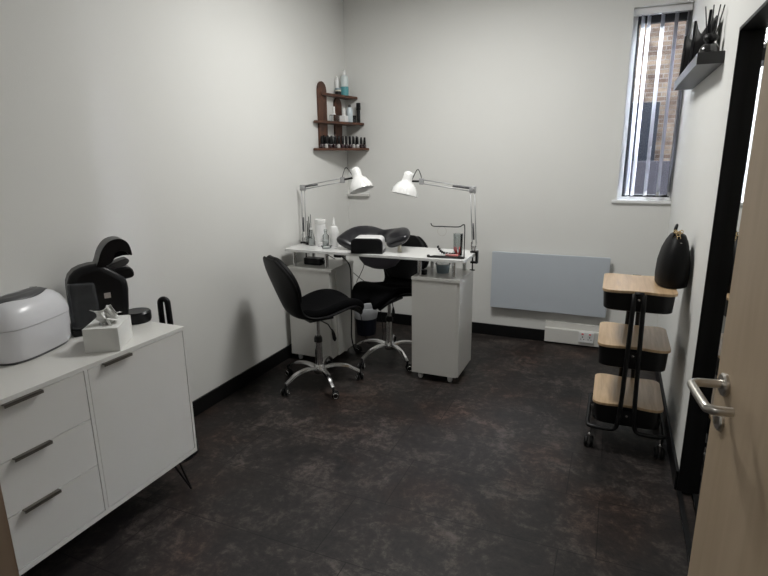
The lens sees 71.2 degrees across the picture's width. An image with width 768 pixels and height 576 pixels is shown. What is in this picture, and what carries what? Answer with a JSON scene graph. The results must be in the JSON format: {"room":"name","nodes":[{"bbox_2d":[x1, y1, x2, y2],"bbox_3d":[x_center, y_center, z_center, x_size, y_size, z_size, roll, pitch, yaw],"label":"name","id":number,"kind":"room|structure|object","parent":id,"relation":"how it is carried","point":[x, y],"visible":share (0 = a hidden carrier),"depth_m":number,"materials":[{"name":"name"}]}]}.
{"room":"salon","nodes":[
{"label":"salon","id":0,"kind":"room"},
{"bbox_2d":[0,0,349,400],"bbox_3d":[-1.619,-0.384,2.112,0.120,2.860,6.900,5,15,22],"label":"wall","id":1,"kind":"structure","parent":0,"point":[183,132],"depth_m":3.01,"materials":[{"name":"paint"}]},
{"bbox_2d":[192,344,294,416],"bbox_3d":[-1.106,0.708,3.415,0.014,0.100,4.070,5,15,22],"label":"baseboard","id":2,"kind":"structure","parent":1,"relation":"attached to","point":[224,390],"depth_m":3.67,"materials":[{"name":"black"}]},
{"bbox_2d":[314,81,368,150],"bbox_3d":[-0.357,-1.427,4.477,0.221,0.543,0.617,5,15,22],"label":"corner shelf","id":3,"kind":"object","parent":1,"relation":"attached to","point":[322,96],"visible":1,"depth_m":4.43,"materials":[{"name":"brown wood"}]},
{"bbox_2d":[320,136,323,147],"bbox_3d":[-0.503,-1.182,4.352,0.028,0.092,0.028,5,15,22],"label":"nail polish","id":4,"kind":"object","parent":3,"relation":"on","point":[321,144],"visible":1,"depth_m":4.34,"materials":[{"name":"black"}]},
{"bbox_2d":[325,136,327,147],"bbox_3d":[-0.471,-1.192,4.388,0.028,0.092,0.028,5,15,22],"label":"nail polish","id":5,"kind":"object","parent":3,"relation":"on","point":[326,140],"visible":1,"depth_m":4.38,"materials":[{"name":"grey"}]},
{"bbox_2d":[329,136,331,147],"bbox_3d":[-0.442,-1.201,4.424,0.028,0.092,0.028,5,15,22],"label":"nail polish","id":6,"kind":"object","parent":3,"relation":"on","point":[330,140],"visible":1,"depth_m":4.42,"materials":[{"name":"black"}]},
{"bbox_2d":[329,106,338,120],"bbox_3d":[-0.415,-1.441,4.443,0.060,0.118,0.060,5,15,22],"label":"dispenser bottle","id":7,"kind":"object","parent":3,"relation":"on","point":[333,107],"visible":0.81,"depth_m":4.44,"materials":[{"name":"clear plastic"}]},
{"bbox_2d":[333,137,335,147],"bbox_3d":[-0.411,-1.210,4.460,0.028,0.092,0.028,5,15,22],"label":"nail polish","id":8,"kind":"object","parent":3,"relation":"on","point":[334,138],"visible":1,"depth_m":4.45,"materials":[{"name":"black"}]},
{"bbox_2d":[335,77,338,87],"bbox_3d":[-0.399,-1.710,4.547,0.030,0.150,0.030,5,15,22],"label":"tube","id":9,"kind":"object","parent":3,"relation":"on","point":[336,78],"visible":0.73,"depth_m":4.53,"materials":[{"name":"white plastic"}]},
{"bbox_2d":[335,88,340,94],"bbox_3d":[-0.387,-1.657,4.527,0.053,0.056,0.052,5,15,22],"label":"tub","id":10,"kind":"object","parent":3,"relation":"on","point":[337,90],"visible":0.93,"depth_m":4.51,"materials":[{"name":"black paint"}]},
{"bbox_2d":[337,137,339,147],"bbox_3d":[-0.381,-1.220,4.496,0.028,0.092,0.028,5,15,22],"label":"nail polish","id":11,"kind":"object","parent":3,"relation":"on","point":[338,138],"visible":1,"depth_m":4.49,"materials":[{"name":"grey"}]},
{"bbox_2d":[341,137,343,147],"bbox_3d":[-0.351,-1.229,4.531,0.028,0.092,0.028,5,15,22],"label":"nail polish","id":12,"kind":"object","parent":3,"relation":"on","point":[342,140],"visible":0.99,"depth_m":4.52,"materials":[{"name":"black"}]},
{"bbox_2d":[339,108,347,121],"bbox_3d":[-0.342,-1.474,4.571,0.060,0.118,0.060,5,15,22],"label":"dispenser bottle","id":13,"kind":"object","parent":3,"relation":"on","point":[343,118],"visible":0.85,"depth_m":4.55,"materials":[{"name":"white plastic"}]},
{"bbox_2d":[340,70,348,95],"bbox_3d":[-0.340,-1.757,4.599,0.069,0.215,0.068,5,15,22],"label":"bottle","id":14,"kind":"object","parent":3,"relation":"on","point":[344,79],"visible":0.87,"depth_m":4.58,"materials":[{"name":"white plastic"}]},
{"bbox_2d":[346,105,352,121],"bbox_3d":[-0.297,-1.505,4.633,0.056,0.148,0.055,5,15,22],"label":"lotion bottle","id":15,"kind":"object","parent":3,"relation":"on","point":[349,112],"visible":0.78,"depth_m":4.61,"materials":[{"name":"grey plastic"}]},
{"bbox_2d":[356,137,358,147],"bbox_3d":[-0.231,-1.266,4.674,0.028,0.092,0.028,5,15,22],"label":"nail polish","id":16,"kind":"object","parent":3,"relation":"on","point":[357,139],"visible":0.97,"depth_m":4.67,"materials":[{"name":"grey"}]},
{"bbox_2d":[356,103,360,122],"bbox_3d":[-0.222,-1.526,4.679,0.038,0.165,0.038,5,15,22],"label":"tube","id":17,"kind":"object","parent":3,"relation":"on","point":[358,105],"visible":1,"depth_m":4.67,"materials":[{"name":"black paint"}]},
{"bbox_2d":[363,137,365,147],"bbox_3d":[-0.171,-1.282,4.736,0.028,0.092,0.028,5,15,22],"label":"nail polish","id":18,"kind":"object","parent":3,"relation":"on","point":[364,138],"visible":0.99,"depth_m":4.73,"materials":[{"name":"black"}]},
{"bbox_2d":[21,319,693,575],"bbox_3d":[0.169,1.230,1.672,4.020,0.100,7.020,5,15,22],"label":"floor","id":19,"kind":"structure","parent":0,"point":[489,470],"depth_m":2.60,"materials":[{"name":"plastic"}]},
{"bbox_2d":[0,321,196,575],"bbox_3d":[-1.325,0.651,2.212,0.520,0.793,0.980,5,15,22],"label":"sideboard","id":20,"kind":"object","parent":19,"relation":"on","point":[82,433],"visible":0.98,"depth_m":2.06,"materials":[{"name":"white laminate"}]},
{"bbox_2d":[0,286,70,365],"bbox_3d":[-1.442,0.134,2.142,0.234,0.247,0.360,1,14,8],"label":"sterilizer","id":21,"kind":"object","parent":20,"relation":"on","point":[34,320],"visible":1,"depth_m":2.07,"materials":[{"name":"white plastic"}]},
{"bbox_2d":[82,304,132,352],"bbox_3d":[-1.141,0.152,2.214,0.132,0.171,0.184,-3,14,-9],"label":"tissue box","id":22,"kind":"object","parent":20,"relation":"on","point":[109,331],"visible":1,"depth_m":2.15,"materials":[{"name":"white cardboard"}]},
{"bbox_2d":[65,236,151,336],"bbox_3d":[-1.249,-0.020,2.425,0.342,0.405,0.146,-11,17,-36],"label":"coffee machine","id":23,"kind":"object","parent":20,"relation":"on","point":[94,285],"visible":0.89,"depth_m":2.37,"materials":[{"name":"black plastic"},{"name":"charcoal plastic"}]},
{"bbox_2d":[129,307,151,324],"bbox_3d":[-1.167,0.132,2.540,0.124,0.052,0.124,-11,17,-36],"label":"drip tray","id":24,"kind":"object","parent":23,"relation":"on","point":[140,315],"depth_m":2.51,"materials":[{"name":"black plastic"}]},
{"bbox_2d":[157,296,198,462],"bbox_3d":[-1.131,0.467,2.783,0.250,0.874,0.250,5,15,22],"label":"stand","id":25,"kind":"object","parent":19,"relation":"on","point":[162,299],"visible":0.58,"depth_m":2.69,"materials":[{"name":"black metal"}]},
{"bbox_2d":[263,255,363,398],"bbox_3d":[-0.442,0.217,3.630,0.658,0.933,0.568,-7,15,-25],"label":"salon chair","id":26,"kind":"object","parent":19,"relation":"on","point":[319,305],"visible":1,"depth_m":3.54,"materials":[{"name":"black leather"}]},
{"bbox_2d":[342,257,365,353],"bbox_3d":[-0.231,0.141,4.194,0.197,0.806,0.055,-3,14,-8],"label":"power cable","id":27,"kind":"object","parent":19,"relation":"on","point":[342,257],"visible":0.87,"depth_m":4.18,"materials":[{"name":"black paint"}]},
{"bbox_2d":[328,255,382,339],"bbox_3d":[-0.245,0.110,4.356,0.470,0.779,0.123,1,14,5],"label":"power cable","id":28,"kind":"object","parent":19,"relation":"on","point":[328,255],"visible":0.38,"depth_m":4.35,"materials":[{"name":"black paint"}]},
{"bbox_2d":[354,303,377,335],"bbox_3d":[-0.160,0.282,4.770,0.212,0.250,0.212,5,15,22],"label":"waste bin","id":29,"kind":"object","parent":19,"relation":"on","point":[369,316],"visible":0.68,"depth_m":4.70,"materials":[{"name":"black plastic"}]},
{"bbox_2d":[285,241,474,381],"bbox_3d":[-0.033,0.148,3.999,1.370,0.880,0.395,5,15,22],"label":"desk","id":30,"kind":"object","parent":19,"relation":"on","point":[441,303],"visible":0.79,"depth_m":3.75,"materials":[{"name":"white"}]},
{"bbox_2d":[308,214,314,245],"bbox_3d":[-0.556,-0.443,4.092,0.052,0.235,0.052,5,15,22],"label":"spray bottle","id":31,"kind":"object","parent":30,"relation":"on","point":[311,241],"visible":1,"depth_m":4.10,"materials":[{"name":"clear plastic"}]},
{"bbox_2d":[304,256,324,264],"bbox_3d":[-0.528,-0.206,4.089,0.160,0.050,0.080,5,15,22],"label":"power adapter","id":32,"kind":"object","parent":30,"relation":"on","point":[309,260],"visible":1,"depth_m":4.06,"materials":[{"name":"black plastic"}]},
{"bbox_2d":[315,219,325,245],"bbox_3d":[-0.482,-0.423,4.081,0.084,0.200,0.083,5,15,22],"label":"canister","id":33,"kind":"object","parent":30,"relation":"on","point":[320,225],"visible":0.91,"depth_m":4.05,"materials":[{"name":"white plastic"}]},
{"bbox_2d":[323,229,328,246],"bbox_3d":[-0.437,-0.375,4.023,0.048,0.132,0.048,5,15,22],"label":"bottle","id":34,"kind":"object","parent":30,"relation":"on","point":[325,242],"visible":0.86,"depth_m":4.02,"materials":[{"name":"clear glass"}]},
{"bbox_2d":[330,218,337,246],"bbox_3d":[-0.376,-0.419,4.024,0.062,0.217,0.061,5,15,22],"label":"pump bottle","id":35,"kind":"object","parent":30,"relation":"on","point":[333,229],"visible":0.95,"depth_m":4.00,"materials":[{"name":"white plastic"}]},
{"bbox_2d":[300,167,373,256],"bbox_3d":[-0.371,-0.546,4.041,0.628,0.715,0.182,5,15,22],"label":"desk lamp","id":36,"kind":"object","parent":30,"relation":"on","point":[359,183],"visible":0.91,"depth_m":3.96,"materials":[{"name":"white metal"}]},
{"bbox_2d":[356,266,369,343],"bbox_3d":[-0.164,0.073,4.346,0.091,0.857,0.150,5,15,22],"label":"power cable","id":37,"kind":"object","parent":30,"relation":"hanging from","point":[363,266],"visible":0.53,"depth_m":4.42,"materials":[{"name":"black paint"}]},
{"bbox_2d":[351,235,385,253],"bbox_3d":[-0.109,-0.309,3.795,0.224,0.108,0.172,2,14,9],"label":"lamp","id":38,"kind":"object","parent":30,"relation":"on","point":[362,244],"visible":1,"depth_m":3.72,"materials":[{"name":"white plastic"}]},
{"bbox_2d":[337,226,409,251],"bbox_3d":[-0.051,-0.359,3.902,0.555,0.168,0.273,5,15,22],"label":"cushion","id":39,"kind":"object","parent":30,"relation":"on","point":[394,237],"visible":0.7,"depth_m":3.88,"materials":[{"name":"black leather"}]},
{"bbox_2d":[359,256,399,268],"bbox_3d":[-0.031,-0.193,3.875,0.330,0.115,0.198,5,15,22],"label":"bag","id":40,"kind":"object","parent":30,"relation":"hanging from","point":[376,263],"visible":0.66,"depth_m":3.80,"materials":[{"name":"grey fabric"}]},
{"bbox_2d":[422,269,426,274],"bbox_3d":[0.277,-0.112,3.705,0.046,0.034,0.046,5,15,22],"label":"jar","id":41,"kind":"object","parent":30,"relation":"on","point":[424,271],"visible":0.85,"depth_m":3.69,"materials":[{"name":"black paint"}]},
{"bbox_2d":[391,169,478,270],"bbox_3d":[0.348,-0.477,3.766,0.631,0.698,0.188,5,15,22],"label":"desk lamp","id":42,"kind":"object","parent":30,"relation":"attached to","point":[405,186],"visible":0.98,"depth_m":3.73,"materials":[{"name":"grey metal"},{"name":"black paint"},{"name":"white plastic"}]},
{"bbox_2d":[435,262,450,273],"bbox_3d":[0.412,-0.143,3.750,0.106,0.070,0.105,5,15,22],"label":"plastic tub","id":43,"kind":"object","parent":30,"relation":"on","point":[441,267],"visible":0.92,"depth_m":3.72,"materials":[{"name":"blue"}]},
{"bbox_2d":[427,223,464,258],"bbox_3d":[0.409,-0.311,3.533,0.252,0.227,0.057,4,15,17],"label":"wire stand","id":44,"kind":"object","parent":30,"relation":"on","point":[428,255],"visible":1,"depth_m":3.52,"materials":[{"name":"black paint"}]},
{"bbox_2d":[437,245,455,253],"bbox_3d":[0.418,-0.254,3.642,0.152,0.051,0.042,11,18,39],"label":"fan","id":45,"kind":"object","parent":30,"relation":"on","point":[441,251],"visible":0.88,"depth_m":3.63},
{"bbox_2d":[453,234,462,255],"bbox_3d":[0.497,-0.291,3.608,0.063,0.150,0.063,-14,19,-43],"label":"glass","id":46,"kind":"object","parent":30,"relation":"on","point":[461,237],"visible":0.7,"depth_m":3.59,"materials":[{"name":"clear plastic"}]},
{"bbox_2d":[351,235,428,371],"bbox_3d":[0.033,0.096,4.101,0.595,0.931,0.649,8,17,32],"label":"salon chair","id":47,"kind":"object","parent":19,"relation":"on","point":[396,285],"visible":0.75,"depth_m":4.11,"materials":[{"name":"black leather"}]},
{"bbox_2d":[584,273,677,458],"bbox_3d":[1.342,0.400,2.926,0.395,0.880,0.447,5,15,22],"label":"trolley","id":48,"kind":"object","parent":19,"relation":"on","point":[634,402],"visible":0.99,"depth_m":2.78,"materials":[{"name":"brown wood"}]},
{"bbox_2d":[593,402,660,429],"bbox_3d":[1.345,0.634,2.984,0.334,0.111,0.392,5,15,22],"label":"basket","id":49,"kind":"object","parent":48,"relation":"on","point":[648,415],"depth_m":2.80,"materials":[{"name":"black metal"}]},
{"bbox_2d":[598,345,667,371],"bbox_3d":[1.341,0.322,2.906,0.334,0.111,0.392,5,15,22],"label":"basket","id":50,"kind":"object","parent":48,"relation":"on","point":[653,357],"depth_m":2.72,"materials":[{"name":"black paint"}]},
{"bbox_2d":[603,291,674,313],"bbox_3d":[1.338,0.033,2.835,0.334,0.096,0.392,5,15,22],"label":"basket","id":51,"kind":"object","parent":48,"relation":"on","point":[657,302],"depth_m":2.65,"materials":[{"name":"black paint"}]},
{"bbox_2d":[343,0,694,346],"bbox_3d":[0.937,-1.009,4.505,2.655,2.860,0.250,5,15,22],"label":"wall","id":52,"kind":"structure","parent":0,"point":[522,103],"depth_m":4.31,"materials":[{"name":"paint"}]},
{"bbox_2d":[347,193,369,195],"bbox_3d":[-0.234,-0.851,4.901,0.220,0.022,0.030,5,15,22],"label":"wall ledge","id":53,"kind":"object","parent":52,"relation":"attached to","point":[348,194],"visible":0.98,"depth_m":4.89,"materials":[{"name":"white laminate"}]},
{"bbox_2d":[354,311,544,340],"bbox_3d":[0.519,0.325,4.879,1.825,0.100,0.014,5,15,22],"label":"baseboard","id":54,"kind":"structure","parent":52,"relation":"attached to","point":[404,319],"depth_m":4.68,"materials":[{"name":"black"}]},
{"bbox_2d":[490,251,610,317],"bbox_3d":[1.342,-0.041,4.402,0.918,0.481,0.055,5,15,22],"label":"wall heater","id":55,"kind":"object","parent":52,"relation":"attached to","point":[563,284],"visible":0.98,"depth_m":4.37,"materials":[{"name":"grey metal"}]},
{"bbox_2d":[544,320,598,346],"bbox_3d":[1.724,0.390,4.348,0.810,0.167,0.050,5,15,22],"label":"trunking","id":56,"kind":"object","parent":52,"relation":"attached to","point":[555,331],"visible":0.55,"depth_m":4.42,"materials":[{"name":"white plastic"}]},
{"bbox_2d":[578,332,593,343],"bbox_3d":[1.638,0.403,4.351,0.116,0.088,0.018,5,15,22],"label":"power socket","id":57,"kind":"object","parent":56,"relation":"attached to","point":[584,337],"visible":1,"depth_m":4.35,"materials":[{"name":"white plastic"}]},
{"bbox_2d":[612,11,691,203],"bbox_3d":[1.952,-1.314,3.938,0.406,1.358,0.210,5,15,22],"label":"window","id":58,"kind":"structure","parent":52,"relation":"in","point":[655,19],"depth_m":3.99,"materials":[{"name":"white plastic"}]},
{"bbox_2d":[625,3,692,195],"bbox_3d":[1.958,-1.331,3.903,0.363,1.303,0.086,5,15,22],"label":"vertical blind","id":59,"kind":"object","parent":58,"relation":"attached to","point":[663,10],"visible":1,"depth_m":3.90,"materials":[{"name":"white fabric"}]},
{"bbox_2d":[657,0,765,466],"bbox_3d":[1.396,-0.417,2.106,0.120,2.860,4.440,5,15,22],"label":"wall","id":60,"kind":"structure","parent":0,"point":[704,107],"depth_m":2.67,"materials":[{"name":"paint"}]},
{"bbox_2d":[655,372,678,489],"bbox_3d":[1.746,0.686,3.370,0.014,0.100,1.912,5,15,22],"label":"baseboard","id":61,"kind":"structure","parent":60,"relation":"attached to","point":[672,455],"depth_m":2.83,"materials":[{"name":"black"}]},
{"bbox_2d":[654,224,690,288],"bbox_3d":[1.492,-0.175,2.759,0.152,0.311,0.290,5,15,21],"label":"handbag","id":62,"kind":"object","parent":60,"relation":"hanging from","point":[673,264],"visible":1,"depth_m":2.66,"materials":[{"name":"black leather"}]},
{"bbox_2d":[683,40,690,70],"bbox_3d":[1.779,-1.337,3.115,0.162,0.170,0.006,-13,19,-41],"label":"print","id":63,"kind":"object","parent":60,"relation":"attached to","point":[687,43],"depth_m":3.07},
{"bbox_2d":[693,27,705,57],"bbox_3d":[1.647,-1.262,2.800,0.140,0.180,0.006,-13,19,-41],"label":"print","id":64,"kind":"object","parent":60,"relation":"attached to","point":[698,37],"depth_m":2.77},
{"bbox_2d":[674,50,725,89],"bbox_3d":[1.642,-1.131,2.837,0.105,0.050,1.120,5,15,22],"label":"ledge","id":65,"kind":"object","parent":60,"relation":"attached to","point":[703,64],"visible":1,"depth_m":2.54,"materials":[{"name":"black wood"}]},
{"bbox_2d":[679,36,691,75],"bbox_3d":[1.775,-1.338,3.120,0.198,0.210,0.019,-13,19,-41],"label":"frame","id":66,"kind":"object","parent":65,"relation":"on","point":[687,41],"visible":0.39,"depth_m":3.06,"materials":[{"name":"black"}]},
{"bbox_2d":[688,21,705,63],"bbox_3d":[1.643,-1.262,2.804,0.176,0.220,0.019,-13,19,-41],"label":"ornament","id":67,"kind":"object","parent":65,"relation":"on","point":[697,42],"visible":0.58,"depth_m":2.76,"materials":[{"name":"black"}]},
{"bbox_2d":[704,9,718,43],"bbox_3d":[1.536,-1.184,2.523,0.019,0.204,0.147,11,18,40],"label":"frame","id":68,"kind":"object","parent":65,"relation":"on","point":[711,10],"visible":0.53,"depth_m":2.46,"materials":[{"name":"black"}]},
{"bbox_2d":[699,4,724,51],"bbox_3d":[1.463,-1.150,2.395,0.085,0.205,0.084,5,15,22],"label":"reed diffuser","id":69,"kind":"object","parent":65,"relation":"on","point":[710,38],"visible":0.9,"depth_m":2.38,"materials":[{"name":"black glass"}]},
{"bbox_2d":[699,42,719,51],"bbox_3d":[1.464,-1.076,2.414,0.084,0.052,0.084,5,15,22],"label":"bottle","id":70,"kind":"object","parent":69,"relation":"on","point":[708,46],"depth_m":2.38,"materials":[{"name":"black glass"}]},
{"bbox_2d":[710,21,716,32],"bbox_3d":[1.541,-1.183,2.519,0.006,0.165,0.111,11,18,40],"label":"print","id":71,"kind":"object","parent":60,"relation":"attached to","point":[714,22],"depth_m":2.50},
{"bbox_2d":[676,0,767,562],"bbox_3d":[1.203,0.089,1.856,0.048,2.002,0.932,5,15,22],"label":"door frame","id":72,"kind":"structure","parent":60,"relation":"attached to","point":[753,34],"depth_m":2.14,"materials":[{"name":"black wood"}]},
{"bbox_2d":[687,40,767,575],"bbox_3d":[0.635,0.329,0.829,0.125,2.034,0.920,3,15,15],"label":"door","id":73,"kind":"structure","parent":60,"relation":"in","point":[730,538],"depth_m":1.10,"materials":[{"name":"brown wood"}]},
{"bbox_3d":[-0.725,-0.044,0.708,2.655,2.860,0.120,5,15,22],"label":"wall","id":74,"kind":"structure","parent":0,"visible":0},
{"bbox_2d":[0,485,18,575],"bbox_3d":[-0.095,0.356,0.539,1.298,2.150,0.148,5,15,22],"label":"trim","id":75,"kind":"structure","parent":74,"relation":"attached to","point":[8,564],"depth_m":0.83,"materials":[{"name":"brown wood"}]},
{"label":"outside","id":76,"kind":"structure","parent":0,"visible":0},
{"bbox_3d":[2.453,0.949,6.833,14.000,0.100,4.100,5,15,22],"label":"ground","id":77,"kind":"structure","parent":76,"visible":0},
{"bbox_2d":[624,161,669,194],"bbox_3d":[2.987,-0.292,6.536,9.000,2.440,0.150,5,15,22],"label":"wall","id":78,"kind":"structure","parent":77,"relation":"on","point":[641,165],"depth_m":6.17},
{"bbox_2d":[627,21,685,160],"bbox_3d":[2.215,-1.900,8.247,10.000,4.750,0.470,5,15,22],"label":"brick building","id":79,"kind":"structure","parent":77,"relation":"on","point":[668,27],"depth_m":7.22,"materials":[{"name":"brown brick"}]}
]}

